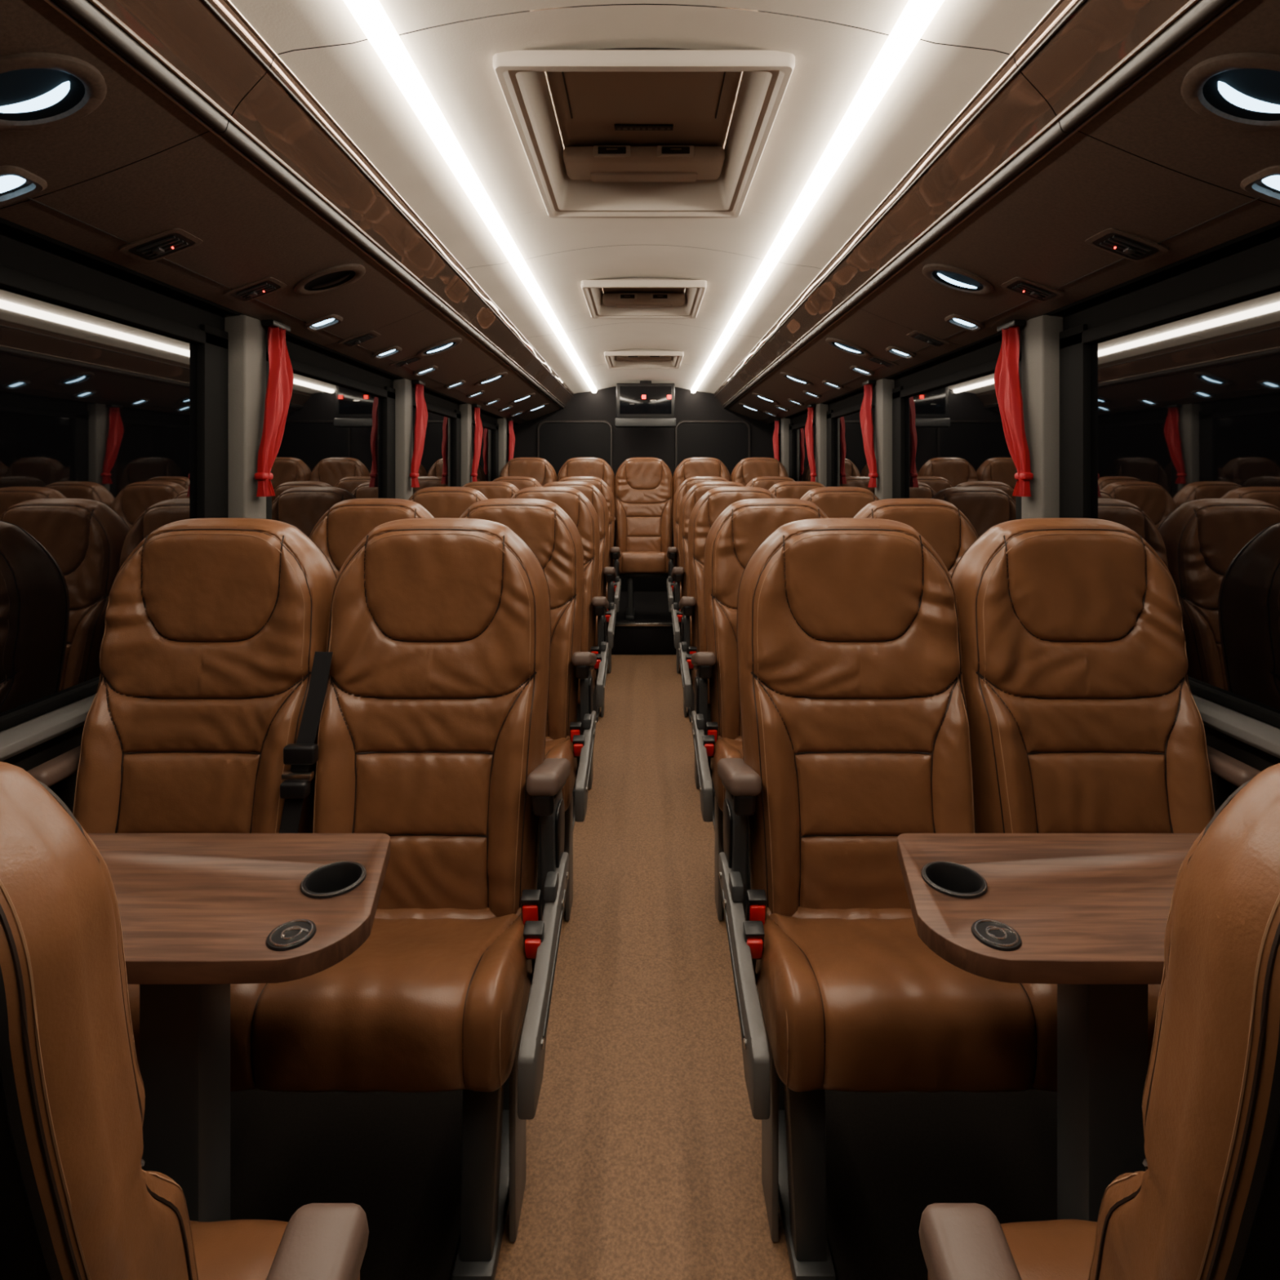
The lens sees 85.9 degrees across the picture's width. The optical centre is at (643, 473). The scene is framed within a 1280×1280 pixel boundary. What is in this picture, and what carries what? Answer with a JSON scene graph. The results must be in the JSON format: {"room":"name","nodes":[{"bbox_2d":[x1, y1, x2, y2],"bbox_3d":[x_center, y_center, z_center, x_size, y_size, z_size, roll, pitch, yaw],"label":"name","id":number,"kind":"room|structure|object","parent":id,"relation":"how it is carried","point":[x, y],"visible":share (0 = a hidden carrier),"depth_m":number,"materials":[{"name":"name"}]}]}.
{"room":"vehicle interior","nodes":[
{"label":"vehicle interior","id":0,"kind":"room"},
{"bbox_2d":[0,162,514,813],"bbox_3d":[-1.195,0.282,2.300,0.050,1.995,7.800,0,0,0],"label":"wall","id":1,"kind":"structure","parent":0,"point":[17,252],"depth_m":1.50,"materials":[{"name":"black"}]},
{"bbox_2d":[0,693,96,761],"bbox_3d":[-1.144,0.773,2.300,0.052,0.614,7.800,0,0,0],"label":"trim","id":2,"kind":"structure","parent":1,"relation":"attached to","point":[15,740],"depth_m":1.30,"materials":[{"name":"grey"}]},
{"bbox_2d":[0,264,228,731],"bbox_3d":[-1.175,0.045,1.290,0.033,0.900,1.320,0,0,0],"label":"window","id":3,"kind":"structure","parent":1,"relation":"in","point":[114,415],"depth_m":1.44,"materials":[{"name":"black glass"}]},
{"bbox_2d":[224,314,266,519],"bbox_3d":[-1.139,0.018,1.980,0.062,0.925,0.128,0,0,0],"label":"pillar","id":4,"kind":"structure","parent":1,"relation":"in","point":[246,334],"depth_m":1.93,"materials":[{"name":"plastic"}]},
{"bbox_2d":[253,319,293,496],"bbox_3d":[-1.081,-0.191,2.015,0.053,0.512,0.153,0,0,0],"label":"window curtain","id":5,"kind":"object","parent":4,"relation":"attached to","point":[281,378],"depth_m":2.00,"materials":[{"name":"fabric"}]},
{"bbox_2d":[266,345,395,537],"bbox_3d":[-1.175,0.045,2.625,0.033,0.900,1.230,0,0,0],"label":"window","id":6,"kind":"structure","parent":1,"relation":"in","point":[338,442],"depth_m":2.57,"materials":[{"name":"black glass"}]},
{"bbox_2d":[393,377,413,499],"bbox_3d":[-1.139,0.018,3.270,0.062,0.925,0.128,0,0,0],"label":"pillar","id":7,"kind":"structure","parent":1,"relation":"in","point":[403,388],"depth_m":3.21,"materials":[{"name":"plastic"}]},
{"bbox_2d":[409,380,427,487],"bbox_3d":[-1.081,-0.191,3.305,0.053,0.512,0.153,0,0,0],"label":"window curtain","id":8,"kind":"object","parent":7,"relation":"attached to","point":[421,412],"depth_m":3.29,"materials":[{"name":"fabric"}]},
{"bbox_2d":[413,398,461,493],"bbox_3d":[-1.175,0.045,3.845,0.033,0.900,1.090,0,0,0],"label":"window","id":9,"kind":"structure","parent":1,"relation":"in","point":[440,465],"depth_m":4.00,"materials":[{"name":"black glass"}]},
{"bbox_2d":[459,403,472,486],"bbox_3d":[-1.139,0.018,4.420,0.062,0.925,0.128,0,0,0],"label":"pillar","id":10,"kind":"structure","parent":1,"relation":"in","point":[466,410],"depth_m":4.36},
{"bbox_2d":[471,404,483,481],"bbox_3d":[-1.081,-0.191,4.455,0.053,0.512,0.153,0,0,0],"label":"window curtain","id":11,"kind":"object","parent":10,"relation":"attached to","point":[478,429],"depth_m":4.43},
{"bbox_2d":[472,417,498,481],"bbox_3d":[-1.175,0.045,4.985,0.033,0.900,1.070,0,0,0],"label":"window","id":12,"kind":"structure","parent":1,"relation":"in","point":[488,466],"depth_m":5.22,"materials":[{"name":"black glass"}]},
{"bbox_2d":[497,417,506,477],"bbox_3d":[-1.139,0.018,5.550,0.062,0.925,0.128,0,0,0],"label":"pillar","id":13,"kind":"structure","parent":1,"relation":"in","point":[502,422],"depth_m":5.49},
{"bbox_2d":[506,417,515,461],"bbox_3d":[-1.081,-0.191,5.585,0.053,0.512,0.153,0,0,0],"label":"window curtain","id":14,"kind":"object","parent":13,"relation":"attached to","point":[512,437],"depth_m":5.57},
{"bbox_2d":[230,653,1057,1279],"bbox_3d":[0.000,1.299,2.300,2.440,0.042,7.800,0,0,0],"label":"floor","id":15,"kind":"structure","parent":0,"point":[643,1138],"depth_m":1.34,"materials":[{"name":"carpet"}]},
{"bbox_2d":[26,518,336,1068],"bbox_3d":[-0.899,0.687,1.264,0.492,1.186,0.501,0,0,0],"label":"seat","id":16,"kind":"object","parent":15,"relation":"on","point":[215,628],"visible":0.52,"depth_m":1.36,"materials":[{"name":"brown leather"}]},
{"bbox_2d":[0,761,368,1279],"bbox_3d":[-0.471,0.712,0.543,0.513,1.134,0.431,0,0,0],"label":"seat","id":17,"kind":"object","parent":15,"relation":"on","point":[77,1202],"visible":1,"depth_m":0.37,"materials":[{"name":"brown leather"}]},
{"bbox_2d":[87,833,390,1222],"bbox_3d":[-0.749,0.903,0.881,0.839,0.754,0.267,0,0,0],"label":"folding table","id":18,"kind":"object","parent":15,"relation":"on","point":[202,914],"visible":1,"depth_m":0.86,"materials":[{"name":"brown wood"}]},
{"bbox_2d":[309,498,435,577],"bbox_3d":[-0.899,0.681,2.084,0.492,1.198,0.501,0,0,0],"label":"seat","id":19,"kind":"object","parent":15,"relation":"on","point":[340,529],"visible":0.12,"depth_m":2.21,"materials":[{"name":"brown leather"}]},
{"bbox_2d":[230,518,570,1279],"bbox_3d":[-0.405,0.687,1.250,0.504,1.186,0.530,0,0,0],"label":"seat","id":20,"kind":"object","parent":15,"relation":"on","point":[432,728],"visible":0.91,"depth_m":1.30,"materials":[{"name":"brown leather"}]},
{"bbox_2d":[279,651,333,833],"bbox_3d":[-0.650,0.565,1.312,0.068,0.430,0.086,0,0,9],"label":"belt","id":21,"kind":"object","parent":20,"relation":"attached to","point":[295,787],"visible":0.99,"depth_m":1.29,"materials":[{"name":"black"}]},
{"bbox_2d":[408,486,488,518],"bbox_3d":[-0.899,0.669,2.905,0.492,1.220,0.501,0,0,0],"label":"seat","id":22,"kind":"object","parent":15,"relation":"on","point":[442,502],"visible":0.08,"depth_m":3.03,"materials":[{"name":"brown leather"}]},
{"bbox_2d":[462,481,519,499],"bbox_3d":[-0.899,0.662,3.724,0.492,1.236,0.501,0,0,0],"label":"seat","id":23,"kind":"object","parent":15,"relation":"on","point":[491,490],"visible":0.05,"depth_m":3.85,"materials":[{"name":"brown leather"}]},
{"bbox_2d":[492,476,542,489],"bbox_3d":[-0.899,0.649,4.514,0.492,1.260,0.501,0,0,0],"label":"seat","id":24,"kind":"object","parent":15,"relation":"on","point":[520,482],"visible":0.05,"depth_m":4.65,"materials":[{"name":"brown leather"}]},
{"bbox_2d":[458,498,596,920],"bbox_3d":[-0.405,0.681,2.070,0.504,1.198,0.530,0,0,0],"label":"seat","id":25,"kind":"object","parent":15,"relation":"on","point":[545,527],"visible":0.23,"depth_m":2.16,"materials":[{"name":"brown leather"}]},
{"bbox_2d":[510,486,608,796],"bbox_3d":[-0.405,0.669,2.890,0.504,1.220,0.530,0,0,0],"label":"seat","id":26,"kind":"object","parent":15,"relation":"on","point":[572,501],"visible":0.15,"depth_m":3.00,"materials":[{"name":"brown leather"}]},
{"bbox_2d":[542,481,616,722],"bbox_3d":[-0.405,0.662,3.710,0.504,1.236,0.530,0,0,0],"label":"seat","id":27,"kind":"object","parent":15,"relation":"on","point":[606,574],"visible":0.19,"depth_m":3.82,"materials":[{"name":"brown leather"}]},
{"bbox_2d":[558,476,621,673],"bbox_3d":[-0.405,0.649,4.500,0.504,1.260,0.530,0,0,0],"label":"seat","id":28,"kind":"object","parent":15,"relation":"on","point":[614,553],"visible":0.16,"depth_m":4.63,"materials":[{"name":"brown leather"}]},
{"bbox_2d":[611,591,676,653],"bbox_3d":[0.000,1.167,5.520,2.320,0.225,1.340,0,0,0],"label":"step","id":29,"kind":"structure","parent":15,"relation":"on","point":[651,631],"depth_m":4.87,"materials":[{"name":"black"}]},
{"bbox_2d":[499,457,557,486],"bbox_3d":[-0.917,0.467,5.154,0.492,1.186,0.501,0,0,0],"label":"seat","id":30,"kind":"object","parent":29,"relation":"on","point":[540,469],"visible":0.12,"depth_m":5.28,"materials":[{"name":"brown leather"}]},
{"bbox_2d":[556,457,614,500],"bbox_3d":[-0.467,0.467,5.154,0.492,1.186,0.501,0,0,0],"label":"seat","id":31,"kind":"object","parent":29,"relation":"on","point":[599,468],"visible":0.12,"depth_m":5.28,"materials":[{"name":"brown leather"}]},
{"bbox_2d":[612,457,675,619],"bbox_3d":[-0.017,0.467,5.154,0.492,1.186,0.501,0,0,0],"label":"seat","id":32,"kind":"object","parent":29,"relation":"on","point":[643,486],"visible":0.94,"depth_m":5.22,"materials":[{"name":"brown leather"}]},
{"bbox_2d":[672,457,730,506],"bbox_3d":[0.467,0.467,5.154,0.492,1.186,0.501,0,0,0],"label":"seat","id":33,"kind":"object","parent":29,"relation":"on","point":[688,468],"visible":0.15,"depth_m":5.28,"materials":[{"name":"brown leather"}]},
{"bbox_2d":[730,457,788,485],"bbox_3d":[0.917,0.467,5.154,0.492,1.186,0.501,0,0,0],"label":"seat","id":34,"kind":"object","parent":29,"relation":"on","point":[747,469],"visible":0.16,"depth_m":5.28,"materials":[{"name":"brown leather"}]},
{"bbox_2d":[666,476,728,675],"bbox_3d":[0.405,0.649,4.500,0.504,1.260,0.530,0,0,0],"label":"seat","id":35,"kind":"object","parent":15,"relation":"on","point":[673,553],"visible":0.11,"depth_m":4.62,"materials":[{"name":"brown leather"}]},
{"bbox_2d":[671,481,745,722],"bbox_3d":[0.405,0.662,3.710,0.504,1.236,0.530,0,0,0],"label":"seat","id":36,"kind":"object","parent":15,"relation":"on","point":[679,574],"visible":0.18,"depth_m":3.81,"materials":[{"name":"brown leather"}]},
{"bbox_2d":[678,486,777,796],"bbox_3d":[0.405,0.669,2.890,0.504,1.220,0.530,0,0,0],"label":"seat","id":37,"kind":"object","parent":15,"relation":"on","point":[714,501],"visible":0.3,"depth_m":3.00,"materials":[{"name":"brown leather"}]},
{"bbox_2d":[712,795,759,997],"bbox_3d":[0.268,1.275,1.620,0.028,0.010,6.300,0,0,0],"label":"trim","id":38,"kind":"structure","parent":15,"relation":"on","point":[713,797],"depth_m":2.58,"materials":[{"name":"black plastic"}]},
{"bbox_2d":[690,498,828,920],"bbox_3d":[0.405,0.681,2.070,0.504,1.198,0.530,0,0,0],"label":"seat","id":39,"kind":"object","parent":15,"relation":"on","point":[740,528],"visible":0.3,"depth_m":2.16,"materials":[{"name":"brown leather"}]},
{"bbox_2d":[745,476,795,489],"bbox_3d":[0.899,0.649,4.514,0.492,1.260,0.501,0,0,0],"label":"seat","id":40,"kind":"object","parent":15,"relation":"on","point":[766,482],"visible":0.11,"depth_m":4.65,"materials":[{"name":"brown leather"}]},
{"bbox_2d":[768,481,825,498],"bbox_3d":[0.899,0.662,3.724,0.492,1.236,0.501,0,0,0],"label":"seat","id":41,"kind":"object","parent":15,"relation":"on","point":[784,490],"visible":0.08,"depth_m":3.85,"materials":[{"name":"brown leather"}]},
{"bbox_2d":[799,486,879,518],"bbox_3d":[0.899,0.669,2.905,0.492,1.220,0.501,0,0,0],"label":"seat","id":42,"kind":"object","parent":15,"relation":"on","point":[836,502],"visible":0.08,"depth_m":3.03,"materials":[{"name":"brown leather"}]},
{"bbox_2d":[717,518,1057,1279],"bbox_3d":[0.405,0.687,1.250,0.504,1.186,0.530,0,0,0],"label":"seat","id":43,"kind":"object","parent":15,"relation":"on","point":[855,725],"visible":0.91,"depth_m":1.31,"materials":[{"name":"brown leather"}]},
{"bbox_2d":[852,498,978,577],"bbox_3d":[0.899,0.681,2.084,0.492,1.198,0.501,0,0,0],"label":"seat","id":44,"kind":"object","parent":15,"relation":"on","point":[948,531],"visible":0.15,"depth_m":2.21,"materials":[{"name":"brown leather"}]},
{"bbox_2d":[897,833,1199,1222],"bbox_3d":[0.749,0.903,0.881,0.839,0.754,0.267,0,0,0],"label":"folding table","id":45,"kind":"object","parent":15,"relation":"on","point":[1085,914],"visible":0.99,"depth_m":0.86,"materials":[{"name":"brown wood"}]},
{"bbox_2d":[918,763,1279,1279],"bbox_3d":[0.471,0.712,0.543,0.513,1.134,0.431,0,0,0],"label":"seat","id":46,"kind":"object","parent":15,"relation":"on","point":[1205,1205],"visible":1,"depth_m":0.38,"materials":[{"name":"brown leather"}]},
{"bbox_2d":[951,518,1261,1068],"bbox_3d":[0.899,0.687,1.264,0.492,1.186,0.501,0,0,0],"label":"seat","id":47,"kind":"object","parent":15,"relation":"on","point":[1084,716],"visible":0.54,"depth_m":1.36,"materials":[{"name":"brown leather"}]},
{"bbox_2d":[229,0,1057,393],"bbox_3d":[0.000,-0.884,2.300,2.440,0.332,7.800,0,0,0],"label":"ceiling","id":48,"kind":"structure","parent":0,"point":[834,45],"depth_m":1.50,"materials":[{"name":"plastic"}]},
{"bbox_2d":[0,0,573,424],"bbox_3d":[-0.898,-0.583,2.299,0.540,0.282,7.799,0,0,0],"label":"luggage rack","id":49,"kind":"object","parent":48,"relation":"attached to","point":[232,151],"visible":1,"depth_m":1.36,"materials":[{"name":"brown metal"}]},
{"bbox_2d":[0,164,47,205],"bbox_3d":[-1.046,-0.469,1.120,0.106,0.049,0.084,0,0,0],"label":"light","id":50,"kind":"object","parent":49,"relation":"attached to","point":[13,178],"visible":1,"depth_m":1.13,"materials":[{"name":"plastic"}]},
{"bbox_2d":[0,52,106,131],"bbox_3d":[-0.868,-0.535,0.970,0.190,0.078,0.144,0,0,0],"label":"light","id":51,"kind":"object","parent":49,"relation":"attached to","point":[39,91],"visible":1,"depth_m":0.98,"materials":[{"name":"plastic"}]},
{"bbox_2d":[118,228,203,262],"bbox_3d":[-1.016,-0.482,1.450,0.128,0.052,0.092,0,0,0],"label":"panel","id":52,"kind":"object","parent":49,"relation":"attached to","point":[158,245],"visible":1,"depth_m":1.44,"materials":[{"name":"plastic"}]},
{"bbox_2d":[222,276,286,302],"bbox_3d":[-1.016,-0.482,1.800,0.128,0.052,0.092,0,0,0],"label":"panel","id":53,"kind":"object","parent":49,"relation":"attached to","point":[246,292],"visible":1,"depth_m":1.79,"materials":[{"name":"plastic"}]},
{"bbox_2d":[302,314,342,331],"bbox_3d":[-1.015,-0.479,2.180,0.106,0.049,0.084,0,0,0],"label":"light","id":54,"kind":"object","parent":49,"relation":"attached to","point":[328,321],"visible":1,"depth_m":2.18,"materials":[{"name":"plastic"}]},
{"bbox_2d":[293,263,365,295],"bbox_3d":[-0.868,-0.535,1.900,0.190,0.078,0.144,0,0,0],"label":"light","id":55,"kind":"object","parent":49,"relation":"attached to","point":[339,277],"visible":1,"depth_m":1.90,"materials":[{"name":"plastic"}]},
{"bbox_2d":[337,329,381,347],"bbox_3d":[-1.016,-0.482,2.460,0.128,0.052,0.092,0,0,0],"label":"panel","id":56,"kind":"object","parent":49,"relation":"attached to","point":[362,338],"visible":1,"depth_m":2.45,"materials":[{"name":"plastic"}]},
{"bbox_2d":[371,346,402,359],"bbox_3d":[-1.015,-0.479,2.720,0.106,0.049,0.084,0,0,0],"label":"light","id":57,"kind":"object","parent":49,"relation":"attached to","point":[388,352],"visible":1,"depth_m":2.72,"materials":[{"name":"plastic"}]},
{"bbox_2d":[389,355,424,368],"bbox_3d":[-1.016,-0.482,2.950,0.128,0.052,0.092,0,0,0],"label":"panel","id":58,"kind":"object","parent":49,"relation":"attached to","point":[412,359],"visible":0.98,"depth_m":2.94,"materials":[{"name":"plastic"}]},
{"bbox_2d":[413,365,438,376],"bbox_3d":[-1.015,-0.479,3.200,0.106,0.049,0.084,0,0,0],"label":"light","id":59,"kind":"object","parent":49,"relation":"attached to","point":[428,370],"visible":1,"depth_m":3.20,"materials":[{"name":"plastic"}]},
{"bbox_2d":[417,337,462,356],"bbox_3d":[-0.868,-0.535,2.920,0.190,0.078,0.144,0,0,0],"label":"light","id":60,"kind":"object","parent":49,"relation":"attached to","point":[442,346],"visible":1,"depth_m":2.92,"materials":[{"name":"plastic"}]},
{"bbox_2d":[444,379,466,389],"bbox_3d":[-1.015,-0.479,3.700,0.106,0.049,0.084,0,0,0],"label":"light","id":61,"kind":"object","parent":49,"relation":"attached to","point":[461,382],"visible":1,"depth_m":3.69,"materials":[{"name":"plastic"}]},
{"bbox_2d":[474,372,507,386],"bbox_3d":[-0.868,-0.535,3.900,0.190,0.078,0.144,0,0,0],"label":"light","id":62,"kind":"object","parent":49,"relation":"attached to","point":[494,378],"visible":1,"depth_m":3.90,"materials":[{"name":"plastic"}]},
{"bbox_2d":[508,392,535,404],"bbox_3d":[-0.868,-0.535,4.900,0.190,0.078,0.144,0,0,0],"label":"light","id":63,"kind":"object","parent":49,"relation":"attached to","point":[528,396],"visible":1,"depth_m":4.90,"materials":[{"name":"plastic"}]},
{"bbox_2d":[343,0,596,393],"bbox_3d":[-0.444,-0.737,2.990,0.046,0.030,6.380,0,0,0],"label":"led light strip","id":64,"kind":"object","parent":48,"relation":"attached to","point":[371,15],"visible":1,"depth_m":1.48,"materials":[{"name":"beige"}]},
{"bbox_2d":[604,349,683,368],"bbox_3d":[0.000,-0.815,4.710,0.514,0.110,0.560,0,0,0],"label":"roof hatch","id":65,"kind":"object","parent":48,"relation":"attached to","point":[628,358],"visible":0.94,"depth_m":4.84,"materials":[{"name":"beige plastic"}]},
{"bbox_2d":[493,7,795,217],"bbox_3d":[0.000,-0.833,1.665,0.568,0.145,0.770,0,0,0],"label":"roof hatch","id":66,"kind":"object","parent":48,"relation":"attached to","point":[633,132],"visible":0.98,"depth_m":1.70,"materials":[{"name":"beige plastic"}]},
{"bbox_2d":[581,277,706,318],"bbox_3d":[0.000,-0.815,3.090,0.514,0.110,0.580,0,0,0],"label":"roof hatch","id":67,"kind":"object","parent":48,"relation":"attached to","point":[622,297],"visible":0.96,"depth_m":3.22,"materials":[{"name":"beige plastic"}]},
{"bbox_2d":[690,0,944,393],"bbox_3d":[0.444,-0.737,2.990,0.046,0.030,6.380,0,0,0],"label":"led light strip","id":68,"kind":"object","parent":48,"relation":"attached to","point":[917,15],"visible":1,"depth_m":1.48,"materials":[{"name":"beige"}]},
{"bbox_2d":[713,0,1279,424],"bbox_3d":[0.898,-0.583,2.299,0.540,0.282,7.799,0,0,0],"label":"luggage rack","id":69,"kind":"object","parent":48,"relation":"attached to","point":[1055,150],"visible":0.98,"depth_m":1.36,"materials":[{"name":"brown metal"}]},
{"bbox_2d":[752,392,778,404],"bbox_3d":[0.868,-0.535,4.900,0.190,0.078,0.144,0,0,0],"label":"light","id":70,"kind":"object","parent":69,"relation":"attached to","point":[757,395],"visible":1,"depth_m":4.90,"materials":[{"name":"plastic"}]},
{"bbox_2d":[780,372,813,386],"bbox_3d":[0.868,-0.535,3.900,0.190,0.078,0.144,0,0,0],"label":"light","id":71,"kind":"object","parent":69,"relation":"attached to","point":[791,377],"visible":1,"depth_m":3.90,"materials":[{"name":"plastic"}]},
{"bbox_2d":[822,380,843,389],"bbox_3d":[1.015,-0.479,3.700,0.106,0.049,0.084,0,0,0],"label":"light","id":72,"kind":"object","parent":69,"relation":"attached to","point":[828,383],"visible":1,"depth_m":3.69,"materials":[{"name":"plastic"}]},
{"bbox_2d":[825,337,871,356],"bbox_3d":[0.868,-0.535,2.920,0.190,0.078,0.144,0,0,0],"label":"light","id":73,"kind":"object","parent":69,"relation":"attached to","point":[842,345],"visible":1,"depth_m":2.92,"materials":[{"name":"plastic"}]},
{"bbox_2d":[849,365,875,376],"bbox_3d":[1.015,-0.479,3.200,0.106,0.049,0.084,0,0,0],"label":"light","id":74,"kind":"object","parent":69,"relation":"attached to","point":[860,370],"visible":1,"depth_m":3.20,"materials":[{"name":"plastic"}]},
{"bbox_2d":[863,355,898,368],"bbox_3d":[1.016,-0.482,2.950,0.128,0.052,0.092,0,0,0],"label":"panel","id":75,"kind":"object","parent":69,"relation":"attached to","point":[877,360],"visible":0.99,"depth_m":2.94,"materials":[{"name":"plastic"}]},
{"bbox_2d":[885,346,915,359],"bbox_3d":[1.015,-0.479,2.720,0.106,0.049,0.084,0,0,0],"label":"light","id":76,"kind":"object","parent":69,"relation":"attached to","point":[900,353],"visible":1,"depth_m":2.72,"materials":[{"name":"plastic"}]},
{"bbox_2d":[906,330,950,347],"bbox_3d":[1.016,-0.482,2.460,0.128,0.052,0.092,0,0,0],"label":"panel","id":77,"kind":"object","parent":69,"relation":"attached to","point":[925,338],"visible":1,"depth_m":2.45,"materials":[{"name":"plastic"}]},
{"bbox_2d":[921,263,994,295],"bbox_3d":[0.868,-0.535,1.900,0.190,0.078,0.144,0,0,0],"label":"light","id":78,"kind":"object","parent":69,"relation":"attached to","point":[948,277],"visible":1,"depth_m":1.90,"materials":[{"name":"plastic"}]},
{"bbox_2d":[944,314,984,331],"bbox_3d":[1.015,-0.479,2.180,0.106,0.049,0.084,0,0,0],"label":"light","id":79,"kind":"object","parent":69,"relation":"attached to","point":[959,321],"visible":1,"depth_m":2.18,"materials":[{"name":"plastic"}]},
{"bbox_2d":[1000,276,1064,302],"bbox_3d":[1.016,-0.482,1.800,0.128,0.052,0.092,0,0,0],"label":"panel","id":80,"kind":"object","parent":69,"relation":"attached to","point":[1041,292],"visible":1,"depth_m":1.79,"materials":[{"name":"plastic"}]},
{"bbox_2d":[1084,228,1168,262],"bbox_3d":[1.016,-0.482,1.450,0.128,0.052,0.092,0,0,0],"label":"panel","id":81,"kind":"object","parent":69,"relation":"attached to","point":[1124,243],"visible":1,"depth_m":1.44,"materials":[{"name":"plastic"}]},
{"bbox_2d":[1181,52,1279,131],"bbox_3d":[0.868,-0.535,0.970,0.190,0.078,0.144,0,0,0],"label":"light","id":82,"kind":"object","parent":69,"relation":"attached to","point":[1239,91],"visible":1,"depth_m":0.98,"materials":[{"name":"plastic"}]},
{"bbox_2d":[1240,164,1279,204],"bbox_3d":[1.046,-0.469,1.120,0.106,0.049,0.084,0,0,0],"label":"light","id":83,"kind":"object","parent":69,"relation":"attached to","point":[1270,176],"visible":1,"depth_m":1.13,"materials":[{"name":"plastic"}]},
{"bbox_2d":[514,386,773,591],"bbox_3d":[0.000,0.230,6.220,2.340,2.100,0.040,0,0,0],"label":"wall","id":84,"kind":"structure","parent":0,"point":[628,442],"depth_m":6.20,"materials":[{"name":"black"}]},
{"bbox_2d":[537,420,613,476],"bbox_3d":[-0.620,-0.180,6.189,0.680,0.600,0.018,0,0,0],"label":"window","id":85,"kind":"structure","parent":84,"relation":"in","point":[558,442],"depth_m":6.19,"materials":[{"name":"black"}]},
{"bbox_2d":[614,380,675,427],"bbox_3d":[0.015,-0.599,5.906,0.520,0.403,0.148,0,0,0],"label":"monitor","id":86,"kind":"object","parent":84,"relation":"attached to","point":[645,403],"depth_m":5.84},
{"bbox_2d":[675,420,750,475],"bbox_3d":[0.620,-0.180,6.189,0.680,0.600,0.018,0,0,0],"label":"window","id":87,"kind":"structure","parent":84,"relation":"in","point":[728,442],"depth_m":6.19,"materials":[{"name":"black"}]},
{"bbox_2d":[773,162,1279,813],"bbox_3d":[1.195,0.282,2.300,0.050,1.995,7.800,0,0,0],"label":"wall","id":88,"kind":"structure","parent":0,"point":[1260,255],"depth_m":1.51,"materials":[{"name":"black"}]},
{"bbox_2d":[780,417,790,477],"bbox_3d":[1.139,0.018,5.550,0.062,0.925,0.128,0,0,0],"label":"pillar","id":89,"kind":"structure","parent":88,"relation":"in","point":[784,422],"depth_m":5.49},
{"bbox_2d":[772,417,780,461],"bbox_3d":[1.081,-0.191,5.585,0.053,0.512,0.153,0,0,0],"label":"window curtain","id":90,"kind":"object","parent":89,"relation":"attached to","point":[775,435],"depth_m":5.57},
{"bbox_2d":[789,417,815,481],"bbox_3d":[1.175,0.045,4.985,0.033,0.900,1.070,0,0,0],"label":"window","id":91,"kind":"structure","parent":88,"relation":"in","point":[799,468],"depth_m":5.21,"materials":[{"name":"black glass"}]},
{"bbox_2d":[815,403,828,486],"bbox_3d":[1.139,0.018,4.420,0.062,0.925,0.128,0,0,0],"label":"pillar","id":92,"kind":"structure","parent":88,"relation":"in","point":[821,410],"depth_m":4.36,"materials":[{"name":"plastic"}]},
{"bbox_2d":[804,404,816,481],"bbox_3d":[1.081,-0.191,4.455,0.053,0.512,0.153,0,0,0],"label":"window curtain","id":93,"kind":"object","parent":92,"relation":"attached to","point":[809,426],"depth_m":4.43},
{"bbox_2d":[826,398,875,494],"bbox_3d":[1.175,0.045,3.845,0.033,0.900,1.090,0,0,0],"label":"window","id":94,"kind":"structure","parent":88,"relation":"in","point":[846,461],"depth_m":3.99,"materials":[{"name":"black glass"}]},
{"bbox_2d":[875,378,894,499],"bbox_3d":[1.139,0.018,3.270,0.062,0.925,0.128,0,0,0],"label":"pillar","id":95,"kind":"structure","parent":88,"relation":"in","point":[883,387],"depth_m":3.21,"materials":[{"name":"plastic"}]},
{"bbox_2d":[859,380,878,487],"bbox_3d":[1.081,-0.191,3.305,0.053,0.512,0.153,0,0,0],"label":"window curtain","id":96,"kind":"object","parent":95,"relation":"attached to","point":[865,414],"depth_m":3.29,"materials":[{"name":"fabric"}]},
{"bbox_2d":[892,345,1021,536],"bbox_3d":[1.175,0.045,2.625,0.033,0.900,1.230,0,0,0],"label":"window","id":97,"kind":"structure","parent":88,"relation":"in","point":[949,445],"depth_m":2.58,"materials":[{"name":"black glass"}]},
{"bbox_2d":[1021,314,1062,519],"bbox_3d":[1.139,0.018,1.980,0.062,0.925,0.128,0,0,0],"label":"pillar","id":98,"kind":"structure","parent":88,"relation":"in","point":[1040,335],"depth_m":1.93,"materials":[{"name":"plastic"}]},
{"bbox_2d":[994,319,1033,496],"bbox_3d":[1.081,-0.191,2.015,0.053,0.512,0.153,0,0,0],"label":"window curtain","id":99,"kind":"object","parent":98,"relation":"attached to","point":[1006,376],"depth_m":2.00,"materials":[{"name":"fabric"}]},
{"bbox_2d":[1059,266,1279,728],"bbox_3d":[1.175,0.045,1.290,0.033,0.900,1.320,0,0,0],"label":"window","id":100,"kind":"structure","parent":88,"relation":"in","point":[1170,412],"depth_m":1.45,"materials":[{"name":"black glass"}]},
{"bbox_2d":[1191,693,1279,758],"bbox_3d":[1.144,0.773,2.300,0.052,0.614,7.800,0,0,0],"label":"trim","id":101,"kind":"structure","parent":88,"relation":"attached to","point":[1262,735],"depth_m":1.31,"materials":[{"name":"grey"}]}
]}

